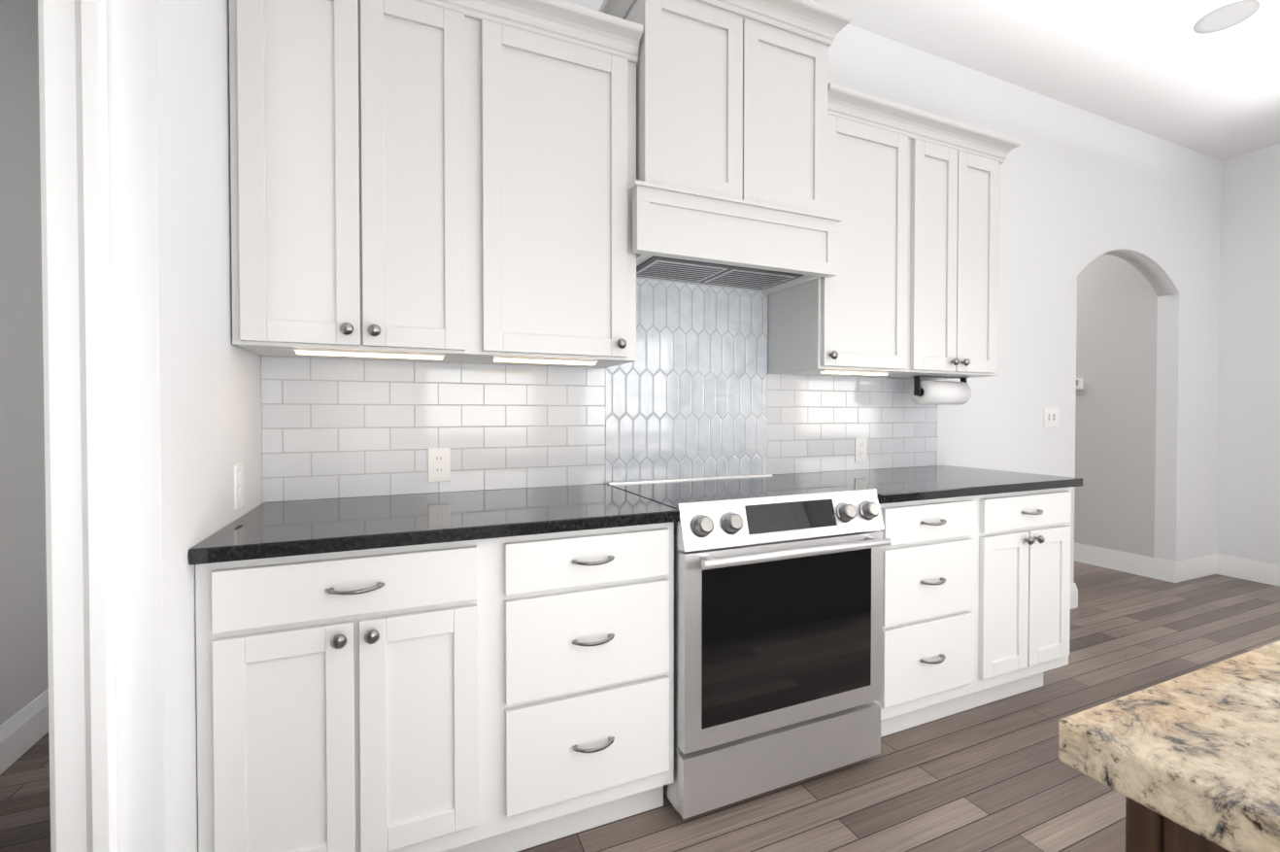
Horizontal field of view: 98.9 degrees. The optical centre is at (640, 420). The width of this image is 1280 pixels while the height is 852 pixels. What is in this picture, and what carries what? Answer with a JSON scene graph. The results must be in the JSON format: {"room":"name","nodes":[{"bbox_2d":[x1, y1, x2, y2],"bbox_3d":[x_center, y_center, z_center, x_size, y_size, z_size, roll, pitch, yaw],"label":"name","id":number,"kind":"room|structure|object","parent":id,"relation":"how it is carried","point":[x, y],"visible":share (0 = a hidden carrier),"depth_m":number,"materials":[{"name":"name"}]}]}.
{"room":"kitchen","nodes":[
{"label":"kitchen","id":0,"kind":"room"},
{"bbox_2d":[0,0,48,725],"bbox_3d":[-2.526,-0.365,2.555,0.120,3.050,3.950,0,1,-23],"label":"wall","id":1,"kind":"structure","parent":0,"point":[23,650],"depth_m":1.92,"materials":[{"name":"grey paint"}]},
{"bbox_2d":[0,688,48,774],"bbox_3d":[-2.630,1.079,2.987,0.016,0.150,2.711,0,1,-23],"label":"baseboard","id":2,"kind":"structure","parent":1,"relation":"attached to","point":[23,730],"depth_m":1.92,"materials":[{"name":"white paint"}]},
{"bbox_2d":[37,0,117,851],"bbox_3d":[-1.331,-0.083,0.847,0.827,2.534,0.160,0,1,-23],"label":"door frame","id":3,"kind":"structure","parent":1,"relation":"attached to","point":[74,146],"depth_m":0.93,"materials":[{"name":"white paint"}]},
{"bbox_2d":[106,0,262,851],"bbox_3d":[-1.716,-0.368,2.785,0.131,3.050,3.970,0,1,-23],"label":"wall","id":4,"kind":"structure","parent":0,"point":[186,403],"depth_m":1.02,"materials":[{"name":"white paint"}]},
{"bbox_2d":[234,463,244,509],"bbox_3d":[-1.062,0.173,1.450,0.008,0.115,0.072,0,1,-23],"label":"outlet","id":5,"kind":"object","parent":4,"relation":"attached to","point":[239,501],"depth_m":1.43,"materials":[{"name":"white plastic"}]},
{"bbox_2d":[0,560,1279,851],"bbox_3d":[1.089,1.196,2.148,10.500,0.060,11.000,0,1,-23],"label":"floor","id":6,"kind":"structure","parent":0,"point":[996,776],"depth_m":1.78,"materials":[{"name":"brown wood"}]},
{"bbox_2d":[195,522,673,851],"bbox_3d":[-0.526,0.731,1.626,1.122,0.884,0.662,0,1,-23],"label":"base cabinet","id":7,"kind":"object","parent":6,"relation":"on","point":[513,693],"visible":0.98,"depth_m":1.32,"materials":[{"name":"white paint"}]},
{"bbox_2d":[189,483,679,565],"bbox_3d":[-0.528,0.271,1.630,1.124,0.033,0.642,0,1,-23],"label":"countertop","id":8,"kind":"structure","parent":7,"relation":"on","point":[281,528],"depth_m":1.45,"materials":[{"name":"black stone"}]},
{"bbox_2d":[606,473,891,818],"bbox_3d":[0.360,0.686,1.967,0.762,0.904,0.702,0,1,-23],"label":"range","id":9,"kind":"object","parent":6,"relation":"on","point":[778,631],"visible":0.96,"depth_m":1.68,"materials":[{"name":"silver metal"}]},
{"bbox_2d":[875,487,1071,737],"bbox_3d":[1.216,0.720,2.377,1.122,0.884,0.662,0,1,-23],"label":"base cabinet","id":10,"kind":"object","parent":6,"relation":"on","point":[976,600],"visible":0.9,"depth_m":2.10,"materials":[{"name":"white paint"}]},
{"bbox_2d":[772,465,1082,504],"bbox_3d":[1.223,0.260,2.385,1.152,0.033,0.642,0,1,-23],"label":"countertop","id":11,"kind":"structure","parent":10,"relation":"on","point":[907,484],"depth_m":2.25,"materials":[{"name":"black stone"}]},
{"bbox_2d":[1125,803,1213,851],"bbox_3d":[1.722,0.748,0.589,2.450,0.879,0.846,0,1,-23],"label":"kitchen island","id":12,"kind":"object","parent":6,"relation":"on","point":[1143,833],"depth_m":0.47,"materials":[{"name":"wood"}]},
{"bbox_2d":[1058,640,1279,851],"bbox_3d":[1.782,0.289,0.461,2.554,0.040,1.176,0,1,-23],"label":"island countertop","id":13,"kind":"structure","parent":12,"relation":"on","point":[1196,753],"depth_m":0.46,"materials":[{"name":"beige stone"}]},
{"bbox_2d":[262,0,1221,583],"bbox_3d":[1.584,-0.371,2.950,6.060,3.050,0.120,0,1,-23],"label":"wall","id":14,"kind":"structure","parent":0,"point":[1080,188],"depth_m":3.31,"materials":[{"name":"white paint"}]},
{"bbox_2d":[228,0,642,368],"bbox_3d":[-0.579,-0.732,1.733,1.120,1.093,0.386,0,1,-23],"label":"upper cabinet","id":15,"kind":"object","parent":14,"relation":"attached to","point":[437,181],"visible":1,"depth_m":1.57,"materials":[{"name":"white paint"}]},
{"bbox_2d":[428,447,450,481],"bbox_3d":[-0.695,0.154,1.896,0.072,0.116,0.008,0,1,-23],"label":"outlet","id":16,"kind":"object","parent":14,"relation":"attached to","point":[439,464],"depth_m":1.89,"materials":[{"name":"white plastic"}]},
{"bbox_2d":[261,277,938,502],"bbox_3d":[0.194,-0.166,2.283,2.975,0.900,0.008,0,1,-23],"label":"tile backsplash","id":17,"kind":"structure","parent":14,"relation":"attached to","point":[694,389],"depth_m":2.14,"materials":[{"name":"white tile"}]},
{"bbox_2d":[598,0,851,294],"bbox_3d":[0.301,-1.033,2.079,0.876,0.958,0.441,0,1,-23],"label":"range hood","id":18,"kind":"object","parent":14,"relation":"attached to","point":[727,186],"visible":1,"depth_m":1.92,"materials":[{"name":"white paint"}]},
{"bbox_2d":[854,437,867,461],"bbox_3d":[1.074,0.140,2.658,0.072,0.116,0.008,0,1,-23],"label":"outlet","id":19,"kind":"object","parent":14,"relation":"attached to","point":[860,443],"depth_m":2.65,"materials":[{"name":"white plastic"}]},
{"bbox_2d":[767,82,1021,379],"bbox_3d":[1.165,-0.743,2.485,1.131,1.093,0.386,0,1,-23],"label":"upper cabinet","id":20,"kind":"object","parent":14,"relation":"attached to","point":[910,289],"visible":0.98,"depth_m":2.31,"materials":[{"name":"white paint"}]},
{"bbox_2d":[910,374,971,404],"bbox_3d":[1.439,-0.143,2.619,0.330,0.133,0.112,0,1,-23],"label":"paper towel holder","id":21,"kind":"object","parent":20,"relation":"attached to","point":[939,392],"visible":1,"depth_m":2.57,"materials":[{"name":"white paper"}]},
{"bbox_2d":[1043,406,1059,427],"bbox_3d":[2.450,-0.020,3.255,0.144,0.116,0.014,0,1,-23],"label":"light switch","id":22,"kind":"object","parent":14,"relation":"attached to","point":[1051,415],"depth_m":3.25,"materials":[{"name":"white plastic"}]},
{"bbox_2d":[1070,582,1077,608],"bbox_3d":[2.147,1.077,3.139,1.181,0.150,0.017,0,1,-23],"label":"baseboard","id":23,"kind":"structure","parent":14,"relation":"attached to","point":[1073,589],"depth_m":3.35,"materials":[{"name":"white paint"}]},
{"bbox_2d":[1180,553,1219,581],"bbox_3d":[4.028,1.065,3.966,0.540,0.150,0.019,0,1,-23],"label":"baseboard","id":24,"kind":"structure","parent":14,"relation":"attached to","point":[1201,566],"depth_m":3.97,"materials":[{"name":"white paint"}]},
{"bbox_2d":[810,0,1279,160],"bbox_3d":[1.089,-1.914,2.105,10.500,0.060,11.000,0,1,-23],"label":"ceiling","id":25,"kind":"structure","parent":0,"point":[1162,69],"depth_m":2.83,"materials":[{"name":"white paint"}]},
{"bbox_2d":[1193,0,1259,33],"bbox_3d":[2.743,-1.885,2.563,0.210,0.010,0.210,0,1,-23],"label":"recessed light","id":26,"kind":"object","parent":25,"relation":"in","point":[1227,16],"visible":1,"depth_m":2.55,"materials":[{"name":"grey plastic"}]},
{"bbox_2d":[1074,254,1157,564],"bbox_3d":[2.940,-0.411,5.876,0.120,3.050,4.180,0,1,-23],"label":"wall","id":27,"kind":"structure","parent":0,"point":[1116,396],"depth_m":4.15,"materials":[{"name":"grey paint"}]},
{"bbox_2d":[1076,377,1083,389],"bbox_3d":[3.494,-0.296,4.406,0.029,0.090,0.120,0,1,-23],"label":"thermostat","id":28,"kind":"object","parent":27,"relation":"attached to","point":[1079,383],"visible":0.4,"depth_m":4.36,"materials":[{"name":"white plastic"}]},
{"bbox_2d":[1074,541,1180,582],"bbox_3d":[2.996,1.042,5.636,0.018,0.150,3.901,0,1,-23],"label":"baseboard","id":29,"kind":"structure","parent":27,"relation":"attached to","point":[1138,564],"depth_m":4.09,"materials":[{"name":"white paint"}]},
{"bbox_2d":[1215,142,1279,585],"bbox_3d":[5.523,-0.348,1.316,0.120,3.050,6.000,0,1,-23],"label":"wall","id":30,"kind":"structure","parent":0,"point":[1248,495],"depth_m":3.90,"materials":[{"name":"white paint"}]},
{"bbox_2d":[1219,554,1279,586],"bbox_3d":[5.432,1.101,1.414,0.016,0.150,5.815,0,1,-23],"label":"baseboard","id":31,"kind":"structure","parent":30,"relation":"attached to","point":[1231,566],"depth_m":3.90,"materials":[{"name":"white paint"}]}
]}

